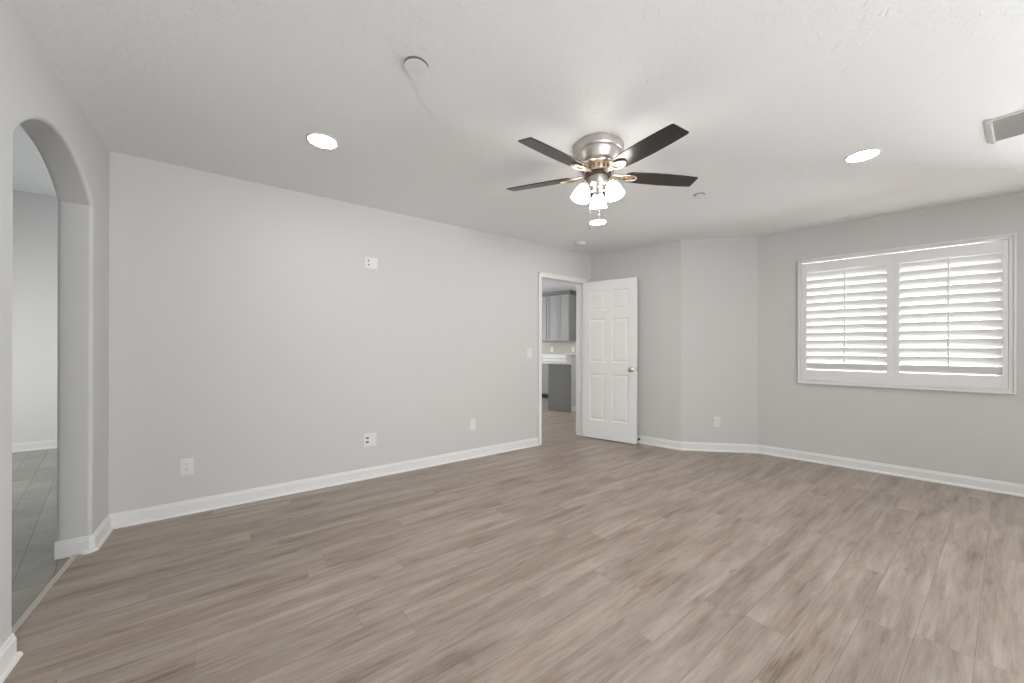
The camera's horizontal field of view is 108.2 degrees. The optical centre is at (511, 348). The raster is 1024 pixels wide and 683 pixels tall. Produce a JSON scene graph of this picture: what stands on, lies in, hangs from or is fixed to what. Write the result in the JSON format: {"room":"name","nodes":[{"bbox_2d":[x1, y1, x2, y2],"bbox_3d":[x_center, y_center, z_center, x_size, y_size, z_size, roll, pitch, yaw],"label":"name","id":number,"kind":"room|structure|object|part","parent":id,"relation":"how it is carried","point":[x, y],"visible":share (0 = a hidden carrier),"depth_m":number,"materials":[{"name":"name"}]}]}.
{"room":"empty bedroom","nodes":[
{"label":"empty bedroom","id":0,"kind":"room"},
{"bbox_2d":[12,190,57,443],"bbox_3d":[-5.719,-0.302,4.087,3.100,2.920,0.120,0,0,-36],"label":"wall","id":1,"kind":"structure","parent":0,"point":[35,216],"depth_m":4.22,"materials":[{"name":"white paint"}]},
{"bbox_2d":[12,440,56,452],"bbox_3d":[-5.679,1.111,4.027,2.900,0.094,0.028,0,0,-36],"label":"baseboard","id":2,"kind":"structure","parent":1,"relation":"attached to","point":[49,444],"depth_m":4.21,"materials":[{"name":"white paint"}]},
{"bbox_2d":[13,125,56,196],"bbox_3d":[0.378,-1.775,3.844,12.900,0.060,11.400,0,0,-36],"label":"ceiling","id":3,"kind":"structure","parent":0,"point":[30,172],"depth_m":3.63,"materials":[{"name":"white paint"}]},
{"bbox_2d":[0,0,108,646],"bbox_3d":[-0.888,-0.288,-0.099,0.135,2.920,6.279,0,0,-36],"label":"wall","id":4,"kind":"structure","parent":0,"point":[33,97],"depth_m":2.06,"materials":[{"name":"grey paint"}]},
{"bbox_2d":[0,633,22,682],"bbox_3d":[-0.462,1.126,-0.555,0.028,0.094,4.836,0,0,-36],"label":"baseboard","id":5,"kind":"structure","parent":4,"relation":"attached to","point":[9,656],"depth_m":1.35,"materials":[{"name":"white paint"}]},
{"bbox_2d":[54,536,83,559],"bbox_3d":[-2.480,1.120,2.077,0.106,0.094,0.012,0,0,-36],"label":"baseboard","id":6,"kind":"object","parent":4,"relation":"attached to","point":[65,548],"visible":1,"depth_m":2.07,"materials":[{"name":"white paint"}]},
{"bbox_2d":[108,151,590,513],"bbox_3d":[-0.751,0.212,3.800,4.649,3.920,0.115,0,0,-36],"label":"wall","id":7,"kind":"structure","parent":0,"point":[252,339],"depth_m":3.00,"materials":[{"name":"grey paint"}]},
{"bbox_2d":[180,457,193,475],"bbox_3d":[-2.291,0.836,2.615,0.072,0.117,0.009,0,0,-36],"label":"wall outlet","id":8,"kind":"object","parent":7,"relation":"attached to","point":[187,464],"visible":1,"depth_m":2.61,"materials":[{"name":"white plastic"}]},
{"bbox_2d":[82,437,538,554],"bbox_3d":[-1.057,1.124,3.293,3.626,0.094,0.352,0,0,-36],"label":"baseboard","id":9,"kind":"structure","parent":7,"relation":"attached to","point":[93,542],"depth_m":2.90,"materials":[{"name":"white paint"}]},
{"bbox_2d":[363,432,375,446],"bbox_3d":[-1.279,0.826,3.341,0.112,0.118,0.014,0,0,-36],"label":"wall outlet","id":10,"kind":"object","parent":7,"relation":"attached to","point":[369,439],"visible":1,"depth_m":3.34,"materials":[{"name":"white plastic"}]},
{"bbox_2d":[365,436,368,443],"bbox_3d":[-1.298,0.826,3.328,0.033,0.066,0.003,0,0,-36],"label":"receptacle","id":11,"kind":"object","parent":10,"relation":"attached to","point":[366,437],"depth_m":3.33,"materials":[{"name":"grey plastic"}]},
{"bbox_2d":[364,257,377,268],"bbox_3d":[-1.270,-0.767,3.345,0.114,0.102,0.014,0,0,-36],"label":"outlet","id":12,"kind":"object","parent":7,"relation":"attached to","point":[369,262],"visible":1,"depth_m":3.34,"materials":[{"name":"white plastic"}]},
{"bbox_2d":[469,419,474,430],"bbox_3d":[-0.421,0.820,3.960,0.072,0.117,0.014,0,0,-36],"label":"wall plate","id":13,"kind":"object","parent":7,"relation":"attached to","point":[472,421],"visible":1,"depth_m":3.96,"materials":[{"name":"white plastic"}]},
{"bbox_2d":[527,348,531,357],"bbox_3d":[0.210,0.059,4.415,0.074,0.117,0.010,0,0,-36],"label":"light switch","id":14,"kind":"object","parent":7,"relation":"attached to","point":[529,350],"visible":1,"depth_m":4.41,"materials":[{"name":"white plastic"}]},
{"bbox_2d":[538,272,586,444],"bbox_3d":[0.622,0.127,4.779,0.830,2.098,0.139,0,0,-36],"label":"door frame","id":15,"kind":"structure","parent":7,"relation":"attached to","point":[579,282],"depth_m":4.95,"materials":[{"name":"white paint"}]},
{"bbox_2d":[582,277,637,443],"bbox_3d":[1.234,0.152,4.718,0.722,2.028,0.171,0,0,35],"label":"door","id":16,"kind":"structure","parent":15,"relation":"attached to","point":[610,307],"depth_m":4.69,"materials":[{"name":"white paint"}]},
{"bbox_2d":[3,398,1023,682],"bbox_3d":[0.370,1.235,3.844,12.900,0.120,11.400,0,0,-36],"label":"floor","id":17,"kind":"structure","parent":0,"point":[570,557],"depth_m":1.88,"materials":[{"name":"wood"}]},
{"bbox_2d":[12,554,77,633],"bbox_3d":[-2.203,1.165,1.731,0.025,0.006,0.900,0,0,-36],"label":"threshold","id":18,"kind":"object","parent":17,"relation":"on","point":[60,572],"depth_m":1.74,"materials":[{"name":"beige"}]},
{"bbox_2d":[542,354,566,397],"bbox_3d":[0.747,0.666,9.038,1.810,1.020,0.613,0,0,39],"label":"base cabinet","id":19,"kind":"object","parent":17,"relation":"on","point":[545,357],"visible":0.03,"depth_m":8.69,"materials":[{"name":"white paint"}]},
{"bbox_3d":[0.734,0.766,8.683,0.434,0.580,0.020,0,0,39],"label":"cabinet door","id":20,"kind":"part","parent":19,"relation":"part of","materials":[{"name":"grey paint"}]},
{"bbox_2d":[542,358,566,360],"bbox_3d":[0.747,0.279,9.037,1.810,0.041,0.610,0,0,39],"label":"countertop","id":21,"kind":"structure","parent":19,"relation":"on","point":[543,359],"depth_m":8.56,"materials":[{"name":"white stone"}]},
{"bbox_2d":[542,360,571,412],"bbox_3d":[1.168,0.718,7.464,0.772,0.918,1.305,0,0,39],"label":"base cabinet","id":22,"kind":"object","parent":17,"relation":"on","point":[559,371],"visible":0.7,"depth_m":6.89,"materials":[{"name":"grey wood"}]},
{"bbox_2d":[542,360,571,364],"bbox_3d":[1.169,0.280,7.464,0.772,0.041,1.305,0,0,39],"label":"countertop","id":23,"kind":"structure","parent":22,"relation":"on","point":[555,361],"depth_m":7.01,"materials":[{"name":"white stone"}]},
{"bbox_2d":[6,0,1023,254],"bbox_3d":[1.726,-1.291,1.774,6.391,0.060,6.164,0,0,-36],"label":"ceiling","id":24,"kind":"structure","parent":0,"point":[772,98],"depth_m":1.88,"materials":[{"name":"white paint"}]},
{"bbox_2d":[306,132,338,148],"bbox_3d":[-1.161,-1.272,2.273,0.184,0.018,0.184,0,0,-36],"label":"recessed light","id":25,"kind":"object","parent":24,"relation":"in","point":[324,141],"visible":0.99,"depth_m":2.26,"materials":[{"name":"white plastic"}]},
{"bbox_2d":[404,56,427,75],"bbox_3d":[-0.429,-1.260,1.661,0.107,0.012,0.107,0,0,-36],"label":"smoke detector","id":26,"kind":"object","parent":24,"relation":"attached to","point":[414,65],"visible":1,"depth_m":1.65,"materials":[{"name":"white plastic"}]},
{"bbox_2d":[575,241,585,245],"bbox_3d":[0.820,-1.243,4.434,0.132,0.041,0.132,0,0,-36],"label":"smoke detector","id":27,"kind":"object","parent":24,"relation":"attached to","point":[577,243],"visible":1,"depth_m":4.39,"materials":[{"name":"white plastic"}]},
{"bbox_2d":[589,219,606,224],"bbox_3d":[0.862,-1.266,3.718,0.184,0.018,0.184,0,0,-36],"label":"recessed light","id":28,"kind":"object","parent":24,"relation":"in","point":[595,221],"visible":0.97,"depth_m":3.71,"materials":[{"name":"white glass"}]},
{"bbox_2d":[506,123,697,229],"bbox_3d":[0.525,-1.000,2.298,1.221,0.528,1.234,0,0,-36],"label":"ceiling fan","id":29,"kind":"object","parent":24,"relation":"hanging from","point":[596,157],"visible":1,"depth_m":2.23,"materials":[{"name":"silver metal"}]},
{"bbox_3d":[0.185,-1.114,2.534,0.468,0.006,0.126,4,15,30],"label":"blade","id":30,"kind":"part","parent":29,"relation":"part of","materials":[{"name":"brown wood"}]},
{"bbox_3d":[0.234,-1.077,2.057,0.468,0.006,0.126,-2,16,-42],"label":"blade","id":31,"kind":"part","parent":29,"relation":"part of","materials":[{"name":"brown wood"}]},
{"bbox_3d":[0.422,-0.962,2.298,0.113,0.114,0.114,0,0,-36],"label":"lamp shade","id":32,"kind":"part","parent":29,"relation":"part of","materials":[{"name":"white glass"}]},
{"bbox_3d":[0.625,-1.115,2.729,0.126,0.006,0.468,-8,2,13],"label":"blade","id":33,"kind":"part","parent":29,"relation":"part of","materials":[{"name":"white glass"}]},
{"bbox_3d":[0.568,-0.961,2.448,0.112,0.114,0.112,0,0,-36],"label":"lamp shade","id":34,"kind":"part","parent":29,"relation":"part of","materials":[{"name":"white glass"}]},
{"bbox_3d":[0.624,-0.961,2.247,0.115,0.114,0.113,0,0,-36],"label":"lamp shade","id":35,"kind":"part","parent":29,"relation":"part of","materials":[{"name":"white glass"}]},
{"bbox_3d":[0.704,-1.055,1.958,0.126,0.006,0.468,11,0,-24],"label":"blade","id":36,"kind":"part","parent":29,"relation":"part of","materials":[{"name":"brown wood"}]},
{"bbox_3d":[0.945,-1.078,2.373,0.468,0.006,0.126,1,-6,-6],"label":"blade","id":37,"kind":"part","parent":29,"relation":"part of","materials":[{"name":"brown wood"}]},
{"bbox_2d":[694,193,704,197],"bbox_3d":[1.541,-1.255,3.049,0.082,0.012,0.082,0,0,-36],"label":"sprinkler cover","id":38,"kind":"object","parent":24,"relation":"attached to","point":[698,195],"visible":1,"depth_m":3.04,"materials":[{"name":"white plastic"}]},
{"bbox_2d":[844,148,881,162],"bbox_3d":[2.292,-1.262,2.426,0.184,0.018,0.184,0,0,-36],"label":"recessed light","id":39,"kind":"object","parent":24,"relation":"in","point":[866,154],"visible":0.98,"depth_m":2.42,"materials":[{"name":"white plastic"}]},
{"bbox_2d":[983,110,1023,143],"bbox_3d":[2.871,-1.247,2.024,0.356,0.022,0.356,0,0,-36],"label":"ceiling vent","id":40,"kind":"object","parent":24,"relation":"in","point":[1010,125],"visible":1,"depth_m":2.09,"materials":[{"name":"white plastic"}]},
{"bbox_3d":[2.871,-1.255,2.024,0.356,0.006,0.356,0,0,-36],"label":"vent frame","id":41,"kind":"part","parent":40,"relation":"part of","materials":[{"name":"white plastic"}]},
{"bbox_2d":[542,280,575,358],"bbox_3d":[1.851,-0.281,8.616,4.850,2.920,0.120,0,0,39],"label":"wall","id":42,"kind":"structure","parent":0,"point":[547,286],"depth_m":9.18,"materials":[{"name":"white paint"}]},
{"bbox_2d":[542,341,575,353],"bbox_3d":[1.200,-0.004,9.061,2.480,0.318,0.011,0,0,39],"label":"backsplash","id":43,"kind":"structure","parent":42,"relation":"attached to","point":[559,347],"depth_m":9.08,"materials":[{"name":"beige tile"}]},
{"bbox_2d":[542,290,575,340],"bbox_3d":[0.786,-0.754,9.176,1.691,1.170,0.352,0,0,39],"label":"upper cabinet","id":44,"kind":"object","parent":42,"relation":"attached to","point":[558,307],"visible":0.61,"depth_m":8.74,"materials":[{"name":"grey paint"}]},
{"bbox_3d":[0.673,-0.707,9.071,0.408,1.069,0.020,0,0,39],"label":"cabinet door","id":45,"kind":"part","parent":44,"relation":"part of","materials":[{"name":"grey paint"}]},
{"bbox_3d":[0.959,-0.707,8.838,0.302,1.069,0.020,0,0,39],"label":"cabinet door","id":46,"kind":"part","parent":44,"relation":"part of","materials":[{"name":"grey paint"}]},
{"bbox_3d":[0.788,-1.294,9.176,1.691,0.090,0.352,0,0,39],"label":"crown moulding","id":47,"kind":"part","parent":44,"relation":"part of","materials":[{"name":"grey wood"}]},
{"bbox_3d":[1.196,-0.706,8.645,0.302,1.069,0.020,0,0,39],"label":"cabinet door","id":48,"kind":"part","parent":44,"relation":"part of","materials":[{"name":"grey paint"}]},
{"bbox_2d":[567,355,575,406],"bbox_3d":[1.629,0.654,7.517,0.100,1.050,1.860,0,0,39],"label":"wall","id":49,"kind":"structure","parent":0,"point":[570,358],"depth_m":6.83,"materials":[{"name":"grey paint"}]},
{"bbox_2d":[591,240,680,441],"bbox_3d":[1.555,-0.281,4.718,1.156,2.920,0.120,0,0,40],"label":"wall","id":50,"kind":"structure","parent":0,"point":[657,267],"depth_m":4.49,"materials":[{"name":"grey paint"}]},
{"bbox_2d":[681,237,757,443],"bbox_3d":[2.377,-0.279,4.304,0.825,2.920,0.120,0,0,8],"label":"wall","id":51,"kind":"structure","parent":0,"point":[719,276],"depth_m":4.24,"materials":[{"name":"grey paint"}]},
{"bbox_2d":[714,417,719,426],"bbox_3d":[2.345,0.847,4.243,0.072,0.117,0.009,0,0,8],"label":"wall outlet","id":52,"kind":"object","parent":51,"relation":"attached to","point":[716,419],"visible":1,"depth_m":4.24,"materials":[{"name":"white plastic"}]},
{"bbox_2d":[637,435,1023,496],"bbox_3d":[2.776,1.135,3.954,4.113,0.094,0.386,0,0,34],"label":"baseboard","id":53,"kind":"structure","parent":51,"relation":"attached to","point":[1008,488],"depth_m":3.64,"materials":[{"name":"white paint"}]},
{"bbox_2d":[758,191,1023,484],"bbox_3d":[4.467,-0.273,2.729,4.461,2.920,0.160,0,0,43],"label":"wall","id":54,"kind":"structure","parent":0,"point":[972,434],"depth_m":3.50,"materials":[{"name":"grey paint"}]},
{"bbox_2d":[802,253,893,383],"bbox_3d":[3.304,-0.274,3.675,0.670,1.212,0.059,0,0,43],"label":"plantation shutter","id":55,"kind":"object","parent":54,"relation":"attached to","point":[861,272],"visible":1,"depth_m":3.66,"materials":[{"name":"white paint"}]},
{"bbox_3d":[3.283,-0.579,3.661,0.011,0.419,0.010,0,0,43],"label":"tilt rod","id":56,"kind":"part","parent":55,"relation":"part of","materials":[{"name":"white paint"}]},
{"bbox_3d":[3.282,-0.084,3.661,0.011,0.480,0.010,0,0,43],"label":"tilt rod","id":57,"kind":"part","parent":55,"relation":"part of","materials":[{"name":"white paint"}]},
{"bbox_3d":[3.302,0.279,3.684,0.586,0.106,0.030,0,0,43],"label":"rail","id":58,"kind":"part","parent":55,"relation":"part of","materials":[{"name":"white paint"}]},
{"bbox_3d":[3.305,-0.830,3.684,0.586,0.100,0.030,0,0,43],"label":"rail","id":59,"kind":"part","parent":55,"relation":"part of","materials":[{"name":"white paint"}]},
{"bbox_2d":[798,233,1016,394],"bbox_3d":[3.583,-0.276,3.502,1.395,1.297,0.159,0,0,43],"label":"window","id":60,"kind":"structure","parent":54,"relation":"attached to","point":[1012,248],"depth_m":3.18,"materials":[{"name":"white paint"}]},
{"bbox_2d":[894,240,1008,388],"bbox_3d":[3.788,-0.273,3.228,0.645,1.212,0.063,0,0,42],"label":"plantation shutter","id":61,"kind":"object","parent":54,"relation":"attached to","point":[985,258],"visible":1,"depth_m":3.20,"materials":[{"name":"white paint"}]},
{"bbox_3d":[3.773,-0.577,3.207,0.011,0.419,0.010,0,0,43],"label":"tilt rod","id":62,"kind":"part","parent":61,"relation":"part of","materials":[{"name":"white paint"}]},
{"bbox_3d":[3.772,-0.082,3.207,0.011,0.480,0.010,0,0,43],"label":"tilt rod","id":63,"kind":"part","parent":61,"relation":"part of","materials":[{"name":"white paint"}]},
{"bbox_3d":[3.792,0.281,3.230,0.579,0.106,0.030,0,0,43],"label":"rail","id":64,"kind":"part","parent":61,"relation":"part of","materials":[{"name":"white paint"}]},
{"bbox_3d":[3.795,-0.829,3.230,0.579,0.100,0.030,0,0,43],"label":"rail","id":65,"kind":"part","parent":61,"relation":"part of","materials":[{"name":"white paint"}]}
]}

